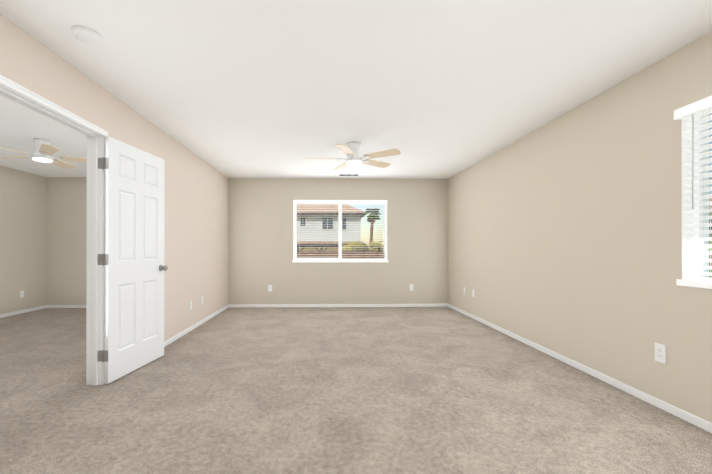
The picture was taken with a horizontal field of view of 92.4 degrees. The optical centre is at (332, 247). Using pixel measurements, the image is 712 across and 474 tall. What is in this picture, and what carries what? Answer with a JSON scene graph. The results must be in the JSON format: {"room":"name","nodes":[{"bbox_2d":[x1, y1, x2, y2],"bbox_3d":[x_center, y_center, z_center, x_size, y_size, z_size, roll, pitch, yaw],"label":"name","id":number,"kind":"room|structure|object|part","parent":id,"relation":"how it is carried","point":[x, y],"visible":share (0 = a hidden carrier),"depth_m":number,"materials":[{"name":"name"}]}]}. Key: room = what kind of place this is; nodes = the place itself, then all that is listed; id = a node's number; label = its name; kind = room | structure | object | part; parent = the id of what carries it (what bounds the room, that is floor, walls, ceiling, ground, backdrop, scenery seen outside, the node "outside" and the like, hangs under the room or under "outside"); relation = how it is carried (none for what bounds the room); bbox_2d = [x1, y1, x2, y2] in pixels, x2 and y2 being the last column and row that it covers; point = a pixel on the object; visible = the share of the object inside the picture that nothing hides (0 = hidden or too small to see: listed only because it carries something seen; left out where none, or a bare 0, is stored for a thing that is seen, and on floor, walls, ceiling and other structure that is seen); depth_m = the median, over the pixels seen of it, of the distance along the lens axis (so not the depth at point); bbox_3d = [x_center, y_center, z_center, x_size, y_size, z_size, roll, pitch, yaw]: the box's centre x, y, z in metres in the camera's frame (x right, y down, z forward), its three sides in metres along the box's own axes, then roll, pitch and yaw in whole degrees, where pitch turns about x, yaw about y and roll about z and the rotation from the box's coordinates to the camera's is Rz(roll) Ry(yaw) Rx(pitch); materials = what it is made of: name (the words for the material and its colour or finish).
{"room":"empty bedroom","nodes":[
{"label":"empty bedroom","id":0,"kind":"room"},
{"bbox_2d":[0,166,45,313],"bbox_3d":[-5.330,-0.091,2.616,0.150,2.440,7.450,0,0,-1],"label":"wall","id":1,"kind":"structure","parent":0,"point":[22,230],"depth_m":5.85,"materials":[{"name":"beige paint"}]},
{"bbox_2d":[0,305,45,317],"bbox_3d":[-5.248,1.099,2.609,0.012,0.060,7.438,0,0,-1],"label":"baseboard","id":2,"kind":"structure","parent":1,"relation":"attached to","point":[21,311],"depth_m":5.82,"materials":[{"name":"white wood"}]},
{"bbox_2d":[0,14,227,341],"bbox_3d":[-1.942,-0.091,2.684,0.120,2.440,7.450,0,0,-1],"label":"wall","id":3,"kind":"structure","parent":0,"point":[195,224],"depth_m":4.04,"materials":[{"name":"beige paint"}]},
{"bbox_2d":[0,75,107,385],"bbox_3d":[-1.929,0.083,2.034,0.152,2.090,1.610,0,0,-1],"label":"door frame","id":4,"kind":"structure","parent":3,"relation":"attached to","point":[28,98],"depth_m":2.79,"materials":[{"name":"white wood"}]},
{"bbox_2d":[102,136,167,383],"bbox_3d":[-1.804,0.105,3.158,0.173,2.025,0.762,0,0,7],"label":"door","id":5,"kind":"structure","parent":3,"relation":"in","point":[135,267],"depth_m":3.07,"materials":[{"name":"white wood"}]},
{"bbox_2d":[164,305,228,346],"bbox_3d":[-1.915,1.103,4.618,0.012,0.060,3.555,0,0,-1],"label":"baseboard","id":6,"kind":"structure","parent":3,"relation":"attached to","point":[180,334],"depth_m":4.65,"materials":[{"name":"white wood"}]},
{"bbox_2d":[46,177,448,304],"bbox_3d":[-1.559,-0.083,6.493,7.846,2.440,0.150,0,0,-1],"label":"wall","id":7,"kind":"structure","parent":0,"point":[260,234],"depth_m":6.43,"materials":[{"name":"beige paint"}]},
{"bbox_2d":[46,305,85,307],"bbox_3d":[-3.704,1.107,6.366,3.253,0.060,0.012,0,0,-1],"label":"baseboard","id":8,"kind":"structure","parent":7,"relation":"attached to","point":[65,306],"depth_m":6.33,"materials":[{"name":"white wood"}]},
{"bbox_2d":[228,304,447,307],"bbox_3d":[0.129,1.107,6.444,4.173,0.060,0.012,0,0,-1],"label":"baseboard","id":9,"kind":"structure","parent":7,"relation":"attached to","point":[326,305],"depth_m":6.43,"materials":[{"name":"white wood"}]},
{"bbox_2d":[292,204,388,262],"bbox_3d":[0.150,-0.300,6.521,1.826,1.185,0.164,0,0,-1],"label":"window","id":10,"kind":"structure","parent":7,"relation":"in","point":[338,259],"depth_m":6.53,"materials":[{"name":"white plastic"}]},
{"bbox_2d":[299,204,299,258],"bbox_3d":[-0.621,-0.310,6.449,0.002,1.076,0.002,0,0,-1],"label":"blind cord","id":11,"kind":"object","parent":10,"relation":"attached to","point":[299,230],"visible":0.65,"depth_m":6.44,"materials":[{"name":"white plastic"}]},
{"bbox_2d":[293,200,386,204],"bbox_3d":[0.152,-0.851,6.463,1.784,0.081,0.018,0,0,-1],"label":"window valance","id":12,"kind":"object","parent":10,"relation":"attached to","point":[340,202],"visible":1,"depth_m":6.45,"materials":[{"name":"white"}]},
{"bbox_2d":[0,307,711,473],"bbox_3d":[-1.482,1.254,2.691,7.846,0.250,7.750,0,0,-1],"label":"floor","id":13,"kind":"structure","parent":0,"point":[356,390],"depth_m":2.43,"materials":[{"name":"carpet"}]},
{"bbox_2d":[0,0,711,178],"bbox_3d":[-1.482,-1.401,2.697,7.846,0.180,7.750,0,0,-1],"label":"ceiling","id":14,"kind":"structure","parent":0,"point":[438,89],"depth_m":2.53,"materials":[{"name":"white paint"}]},
{"bbox_2d":[0,138,86,168],"bbox_3d":[-3.587,-1.192,4.252,1.246,0.232,1.138,0,0,-1],"label":"ceiling fan","id":15,"kind":"object","parent":14,"relation":"hanging from","point":[38,143],"depth_m":4.14,"materials":[{"name":"white"}]},
{"bbox_3d":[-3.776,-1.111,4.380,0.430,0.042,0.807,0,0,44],"label":"fan blade","id":16,"kind":"part","parent":15,"relation":"part of","materials":[{"name":"beige wood"}]},
{"bbox_2d":[32,157,52,162],"bbox_3d":[-3.546,-1.060,4.170,0.198,0.032,0.198,0,0,-1],"label":"light","id":17,"kind":"object","parent":15,"relation":"attached to","point":[42,160],"visible":1,"depth_m":4.12,"materials":[{"name":"white glass"}]},
{"bbox_3d":[-3.256,-1.112,3.905,0.456,0.042,0.154,0,0,44],"label":"fan blade","id":18,"kind":"part","parent":15,"relation":"part of","materials":[{"name":"beige wood"}]},
{"bbox_3d":[-3.205,-1.111,4.363,0.456,0.042,0.154,0,0,-28],"label":"fan blade","id":19,"kind":"part","parent":15,"relation":"part of","materials":[{"name":"beige wood"}]},
{"bbox_2d":[71,25,100,44],"bbox_3d":[-1.509,-1.293,2.091,0.150,0.039,0.150,0,0,-1],"label":"smoke detector","id":20,"kind":"object","parent":14,"relation":"attached to","point":[84,34],"visible":1,"depth_m":2.06,"materials":[{"name":"white plastic"}]},
{"bbox_2d":[339,174,358,175],"bbox_3d":[0.295,-1.298,6.138,0.360,0.010,0.110,0,0,-1],"label":"ceiling vent","id":21,"kind":"object","parent":14,"relation":"in","point":[348,174],"visible":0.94,"depth_m":6.12,"materials":[{"name":"white metal"}]},
{"bbox_2d":[305,141,400,169],"bbox_3d":[0.226,-1.175,4.296,1.142,0.264,1.191,0,0,-1],"label":"fan","id":22,"kind":"object","parent":14,"relation":"hanging from","point":[351,150],"visible":1,"depth_m":4.22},
{"bbox_2d":[448,31,711,422],"bbox_3d":[2.366,-0.091,2.697,0.150,2.440,7.600,0,0,-1],"label":"wall","id":23,"kind":"structure","parent":0,"point":[565,234],"depth_m":2.88,"materials":[{"name":"beige paint"}]},
{"bbox_2d":[448,304,711,432],"bbox_3d":[2.284,1.099,2.761,0.012,0.060,7.438,0,0,-1],"label":"baseboard","id":24,"kind":"structure","parent":23,"relation":"attached to","point":[681,413],"depth_m":2.77,"materials":[{"name":"white"}]},
{"bbox_2d":[655,343,666,363],"bbox_3d":[2.293,0.742,2.383,0.009,0.128,0.080,0,0,-1],"label":"electrical outlet","id":25,"kind":"object","parent":23,"relation":"attached to","point":[660,352],"visible":1,"depth_m":2.38,"materials":[{"name":"white plastic"}]},
{"bbox_2d":[677,107,711,288],"bbox_3d":[2.381,-0.328,1.642,0.164,1.161,1.250,0,0,-1],"label":"window","id":26,"kind":"structure","parent":23,"relation":"in","point":[693,275],"depth_m":2.22,"materials":[{"name":"white plastic"}]},
{"bbox_2d":[674,96,711,119],"bbox_3d":[2.290,-0.872,1.642,0.045,0.064,1.222,0,0,-1],"label":"window valance","id":27,"kind":"object","parent":26,"relation":"attached to","point":[693,108],"visible":0.98,"depth_m":2.13,"materials":[{"name":"white"}]},
{"bbox_2d":[692,114,693,208],"bbox_3d":[2.302,-0.547,2.176,0.010,0.610,0.009,0,0,-22],"label":"blind cord","id":28,"kind":"object","parent":26,"relation":"attached to","point":[692,114],"depth_m":2.17,"materials":[{"name":"white plastic"}]},
{"bbox_2d":[703,164,703,272],"bbox_3d":[2.315,-0.346,2.126,0.002,1.032,0.002,0,0,-1],"label":"blind cord","id":29,"kind":"object","parent":26,"relation":"attached to","point":[703,186],"depth_m":2.13,"materials":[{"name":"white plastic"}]},
{"bbox_3d":[2.431,-0.341,1.643,0.004,1.071,1.146,0,0,-1],"label":"glass","id":30,"kind":"part","parent":26,"relation":"part of","materials":[{"name":"clear glass"}]},
{"bbox_2d":[710,114,710,272],"bbox_3d":[2.361,-0.346,2.127,0.002,1.032,0.002,0,0,-1],"label":"blind cord","id":31,"kind":"object","parent":26,"relation":"attached to","point":[710,114],"depth_m":2.13,"materials":[{"name":"white plastic"}]},
{"label":"outside","id":32,"kind":"structure","parent":0,"visible":0},
{"bbox_3d":[-0.385,4.228,24.886,120.000,0.300,130.000,0,0,-1],"label":"ground","id":33,"kind":"structure","parent":32,"visible":0},
{"bbox_2d":[297,204,365,251],"bbox_3d":[-2.845,-0.547,34.349,11.363,9.291,9.900,0,0,-1],"label":"neighbor house","id":34,"kind":"structure","parent":33,"relation":"on","point":[355,233],"depth_m":29.89,"materials":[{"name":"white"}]},
{"bbox_2d":[297,241,365,251],"bbox_3d":[-2.492,1.788,28.175,10.920,4.593,3.350,0,0,-1],"label":"patio cover","id":35,"kind":"object","parent":33,"relation":"on","point":[313,244],"depth_m":27.02,"materials":[{"name":"brown"}]},
{"bbox_2d":[364,208,380,246],"bbox_3d":[3.041,0.553,25.972,1.299,7.054,1.416,0,0,-1],"label":"palm tree","id":36,"kind":"object","parent":33,"relation":"on","point":[373,214],"depth_m":25.86,"materials":[{"name":"green plant"}]},
{"bbox_2d":[368,241,383,251],"bbox_3d":[3.061,1.821,23.946,1.044,4.510,1.134,0,0,-1],"label":"bush","id":37,"kind":"object","parent":33,"relation":"on","point":[373,243],"depth_m":23.73,"materials":[{"name":"plant"}]},
{"bbox_2d":[297,252,711,265],"bbox_3d":[-0.286,2.167,19.992,50.000,3.800,0.260,0,0,-1],"label":"wall","id":38,"kind":"structure","parent":33,"relation":"on","point":[336,256],"depth_m":19.91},
{"bbox_3d":[2.159,2.198,25.242,3.100,3.761,3.000,0,0,-1],"label":"planter","id":39,"kind":"object","parent":33,"relation":"on","visible":0},
{"bbox_2d":[342,243,356,251],"bbox_3d":[1.319,0.159,24.394,1.277,0.859,1.212,0,0,-1],"label":"bush","id":40,"kind":"object","parent":39,"relation":"on","point":[350,249],"depth_m":24.05,"materials":[{"name":"plant"}]},
{"bbox_2d":[352,241,365,251],"bbox_3d":[1.789,0.038,24.771,1.302,0.989,1.327,0,0,-1],"label":"bush","id":41,"kind":"object","parent":39,"relation":"on","point":[358,243],"depth_m":24.30,"materials":[{"name":"plant"}]},
{"bbox_3d":[31.311,-0.003,15.535,57.000,8.720,90.000,0,0,-1],"label":"slope","id":42,"kind":"object","parent":33,"relation":"on","visible":0},
{"bbox_2d":[709,193,711,229],"bbox_3d":[38.506,-2.248,30.689,11.240,6.500,15.240,0,0,-1],"label":"house","id":43,"kind":"structure","parent":42,"relation":"on","point":[711,214],"depth_m":30.23,"materials":[{"name":"brown"}]}
]}

